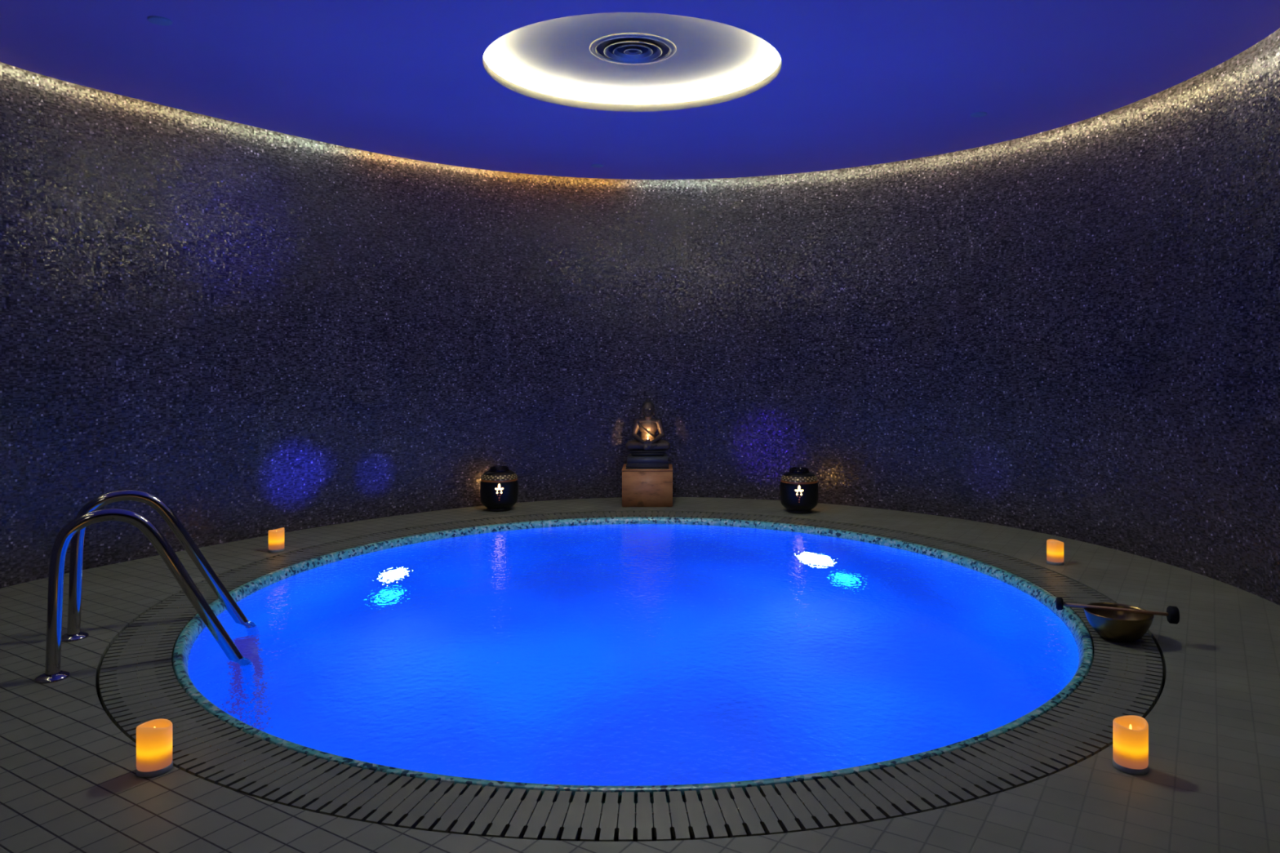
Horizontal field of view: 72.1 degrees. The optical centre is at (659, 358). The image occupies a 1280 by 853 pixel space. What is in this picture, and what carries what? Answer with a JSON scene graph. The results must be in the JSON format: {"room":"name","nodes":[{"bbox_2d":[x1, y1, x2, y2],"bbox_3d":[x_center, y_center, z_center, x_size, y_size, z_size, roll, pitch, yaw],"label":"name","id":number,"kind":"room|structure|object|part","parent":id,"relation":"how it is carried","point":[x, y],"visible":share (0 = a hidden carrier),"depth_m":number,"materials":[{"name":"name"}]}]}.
{"room":"spa pool room","nodes":[
{"label":"spa pool room","id":0,"kind":"room"},
{"bbox_2d":[0,27,1279,605],"bbox_3d":[-0.260,-0.254,5.130,7.054,3.109,6.183,0,0,0],"label":"wall","id":1,"kind":"structure","parent":0,"point":[1072,331],"depth_m":6.63,"materials":[{"name":"tile"}]},
{"bbox_2d":[0,0,1279,179],"bbox_3d":[-0.288,-1.658,3.389,6.820,0.036,9.378,0,0,0],"label":"ceiling","id":2,"kind":"structure","parent":0,"point":[858,82],"depth_m":5.04,"materials":[{"name":"paint"}]},
{"bbox_2d":[147,15,172,25],"bbox_3d":[-2.425,-1.635,4.261,0.104,0.010,0.104,0,0,0],"label":"cover plate","id":3,"kind":"object","parent":2,"relation":"attached to","point":[156,20],"visible":1,"depth_m":4.25,"materials":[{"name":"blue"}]},
{"bbox_2d":[591,164,603,167],"bbox_3d":[-0.533,-1.635,7.474,0.104,0.010,0.104,0,0,0],"label":"cover plate","id":4,"kind":"object","parent":2,"relation":"attached to","point":[592,165],"visible":1,"depth_m":7.46,"materials":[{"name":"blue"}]},
{"bbox_2d":[482,12,782,111],"bbox_3d":[-0.155,-1.702,5.009,2.236,0.124,2.236,0,0,0],"label":"dome light","id":5,"kind":"object","parent":2,"relation":"attached to","point":[552,60],"visible":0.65,"depth_m":5.27,"materials":[{"name":"beige paint"}]},
{"bbox_2d":[589,32,675,64],"bbox_3d":[-0.155,-1.752,5.009,0.494,0.023,0.494,0,0,0],"label":"ceiling vent","id":6,"kind":"object","parent":5,"relation":"attached to","point":[626,48],"visible":1,"depth_m":4.99,"materials":[{"name":"silver metal"}]},
{"bbox_3d":[-0.155,-1.751,5.009,0.104,0.021,0.104,0,0,0],"label":"ring blade","id":7,"kind":"part","parent":6,"relation":"part of","materials":[{"name":"silver metal"}]},
{"bbox_3d":[-0.155,-1.751,5.009,0.333,0.021,0.333,0,0,0],"label":"ring blade","id":8,"kind":"part","parent":6,"relation":"part of","materials":[{"name":"silver metal"}]},
{"bbox_3d":[-0.155,-1.763,5.009,0.432,0.001,0.432,0,0,0],"label":"plate","id":9,"kind":"part","parent":6,"relation":"part of","materials":[{"name":"silver metal"}]},
{"bbox_3d":[-0.155,-1.751,5.009,0.229,0.021,0.229,0,0,0],"label":"ring blade","id":10,"kind":"part","parent":6,"relation":"part of","materials":[{"name":"silver metal"}]},
{"bbox_2d":[970,111,986,117],"bbox_3d":[2.140,-1.635,5.902,0.104,0.010,0.104,0,0,0],"label":"cover plate","id":11,"kind":"object","parent":2,"relation":"attached to","point":[976,114],"visible":1,"depth_m":5.89,"materials":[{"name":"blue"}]},
{"bbox_2d":[0,497,1279,852],"bbox_3d":[-0.260,1.359,3.461,7.132,0.117,9.599,0,0,0],"label":"floor","id":12,"kind":"structure","parent":0,"point":[69,783],"depth_m":2.80,"materials":[{"name":"tile"}]},
{"bbox_2d":[34,489,248,684],"bbox_3d":[-2.282,1.549,4.015,0.900,1.842,0.695,0,0,-31],"label":"pool ladder","id":13,"kind":"object","parent":12,"relation":"attached to","point":[74,531],"visible":0.78,"depth_m":3.85,"materials":[{"name":"silver metal"}]},
{"bbox_3d":[-2.409,1.040,4.293,0.810,0.825,0.052,0,0,-34],"label":"handrail","id":14,"kind":"part","parent":13,"relation":"part of","materials":[{"name":"silver metal"}]},
{"bbox_2d":[135,719,173,777],"bbox_3d":[-1.594,1.223,2.772,0.102,0.153,0.102,0,0,-11],"label":"pillar candle","id":15,"kind":"object","parent":12,"relation":"on","point":[153,737],"visible":1,"depth_m":2.73,"materials":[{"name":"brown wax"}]},
{"bbox_2d":[267,527,284,552],"bbox_3d":[-2.583,1.223,5.919,0.102,0.153,0.102,0,0,-36],"label":"pillar candle","id":16,"kind":"object","parent":12,"relation":"on","point":[276,537],"visible":1,"depth_m":5.88,"materials":[{"name":"orange wax"}]},
{"bbox_2d":[480,466,518,511],"bbox_3d":[-1.376,1.115,7.525,0.320,0.369,0.325,0,0,-10],"label":"candle lantern","id":17,"kind":"object","parent":12,"relation":"on","point":[499,486],"visible":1,"depth_m":7.41,"materials":[{"name":"black ceramic"}]},
{"bbox_2d":[97,511,1164,841],"bbox_3d":[-0.119,1.354,4.923,5.131,0.112,5.131,0,0,0],"label":"grate","id":18,"kind":"object","parent":12,"relation":"in","point":[139,684],"visible":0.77,"depth_m":2.77,"materials":[{"name":"black"}]},
{"bbox_2d":[1083,602,1154,642],"bbox_3d":[2.124,1.236,4.075,0.290,0.127,0.290,0,0,0],"label":"bowl","id":19,"kind":"object","parent":18,"relation":"on","point":[1112,625],"visible":0.94,"depth_m":4.00,"materials":[{"name":"gold metal"}]},
{"bbox_2d":[1055,597,1179,624],"bbox_3d":[2.113,1.169,4.074,0.509,0.078,0.078,0,0,18],"label":"mallet","id":20,"kind":"object","parent":19,"relation":"on","point":[1172,614],"visible":1,"depth_m":4.04,"materials":[{"name":"brown wood"}]},
{"bbox_3d":[2.107,1.165,4.075,0.453,0.023,0.015,0,0,18],"label":"handle","id":21,"kind":"part","parent":20,"relation":"part of","materials":[{"name":"brown wood"}]},
{"bbox_2d":[172,516,1093,826],"bbox_3d":[-0.119,2.061,4.923,4.568,1.521,4.568,0,0,0],"label":"swimming pool","id":22,"kind":"object","parent":12,"relation":"in","point":[184,643],"visible":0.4,"depth_m":3.92,"materials":[{"name":"teal tile"}]},
{"bbox_2d":[187,523,1079,786],"bbox_3d":[-0.119,1.344,4.923,4.451,0.001,4.451,0,0,0],"label":"pool water","id":23,"kind":"object","parent":22,"relation":"in","point":[617,654],"visible":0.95,"depth_m":3.97,"materials":[{"name":"blue liquid"}]},
{"bbox_2d":[622,463,672,506],"bbox_3d":[-0.111,1.137,7.877,0.445,0.325,0.432,0,0,0],"label":"wooden block","id":24,"kind":"object","parent":12,"relation":"on","point":[640,487],"visible":0.92,"depth_m":7.66,"materials":[{"name":"brown wood"}]},
{"bbox_3d":[-0.111,0.980,7.877,0.445,0.012,0.432,0,0,0],"label":"block lid","id":25,"kind":"part","parent":24,"relation":"part of","materials":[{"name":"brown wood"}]},
{"bbox_2d":[626,461,669,469],"bbox_3d":[-0.111,0.952,7.865,0.380,0.043,0.325,0,0,0],"label":"stone slab","id":26,"kind":"object","parent":24,"relation":"on","point":[628,466],"visible":0.7,"depth_m":7.71,"materials":[{"name":"grey stone"}]},
{"bbox_2d":[626,453,667,463],"bbox_3d":[-0.108,0.900,7.864,0.359,0.060,0.302,0,0,0],"label":"stone slab","id":27,"kind":"object","parent":26,"relation":"on","point":[630,460],"visible":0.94,"depth_m":7.71,"materials":[{"name":"grey stone"}]},
{"bbox_2d":[625,398,670,456],"bbox_3d":[-0.107,0.614,7.861,0.402,0.512,0.246,0,0,0],"label":"seated statue","id":28,"kind":"object","parent":27,"relation":"on","point":[647,426],"visible":0.98,"depth_m":7.82,"materials":[{"name":"black"}]},
{"bbox_2d":[780,466,818,514],"bbox_3d":[1.176,1.115,7.431,0.320,0.369,0.325,0,0,9],"label":"candle lantern","id":29,"kind":"object","parent":12,"relation":"on","point":[799,488],"visible":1,"depth_m":7.31,"materials":[{"name":"black ceramic"}]},
{"bbox_2d":[1046,539,1064,565],"bbox_3d":[2.499,1.224,5.558,0.102,0.152,0.102,0,0,-29],"label":"pillar candle","id":30,"kind":"object","parent":12,"relation":"on","point":[1055,548],"visible":1,"depth_m":5.51,"materials":[{"name":"orange wax"}]},
{"bbox_2d":[1112,715,1148,775],"bbox_3d":[1.492,1.223,2.788,0.102,0.153,0.102,0,0,21],"label":"pillar candle","id":31,"kind":"object","parent":12,"relation":"on","point":[1130,733],"visible":1,"depth_m":2.75,"materials":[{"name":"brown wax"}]}
]}

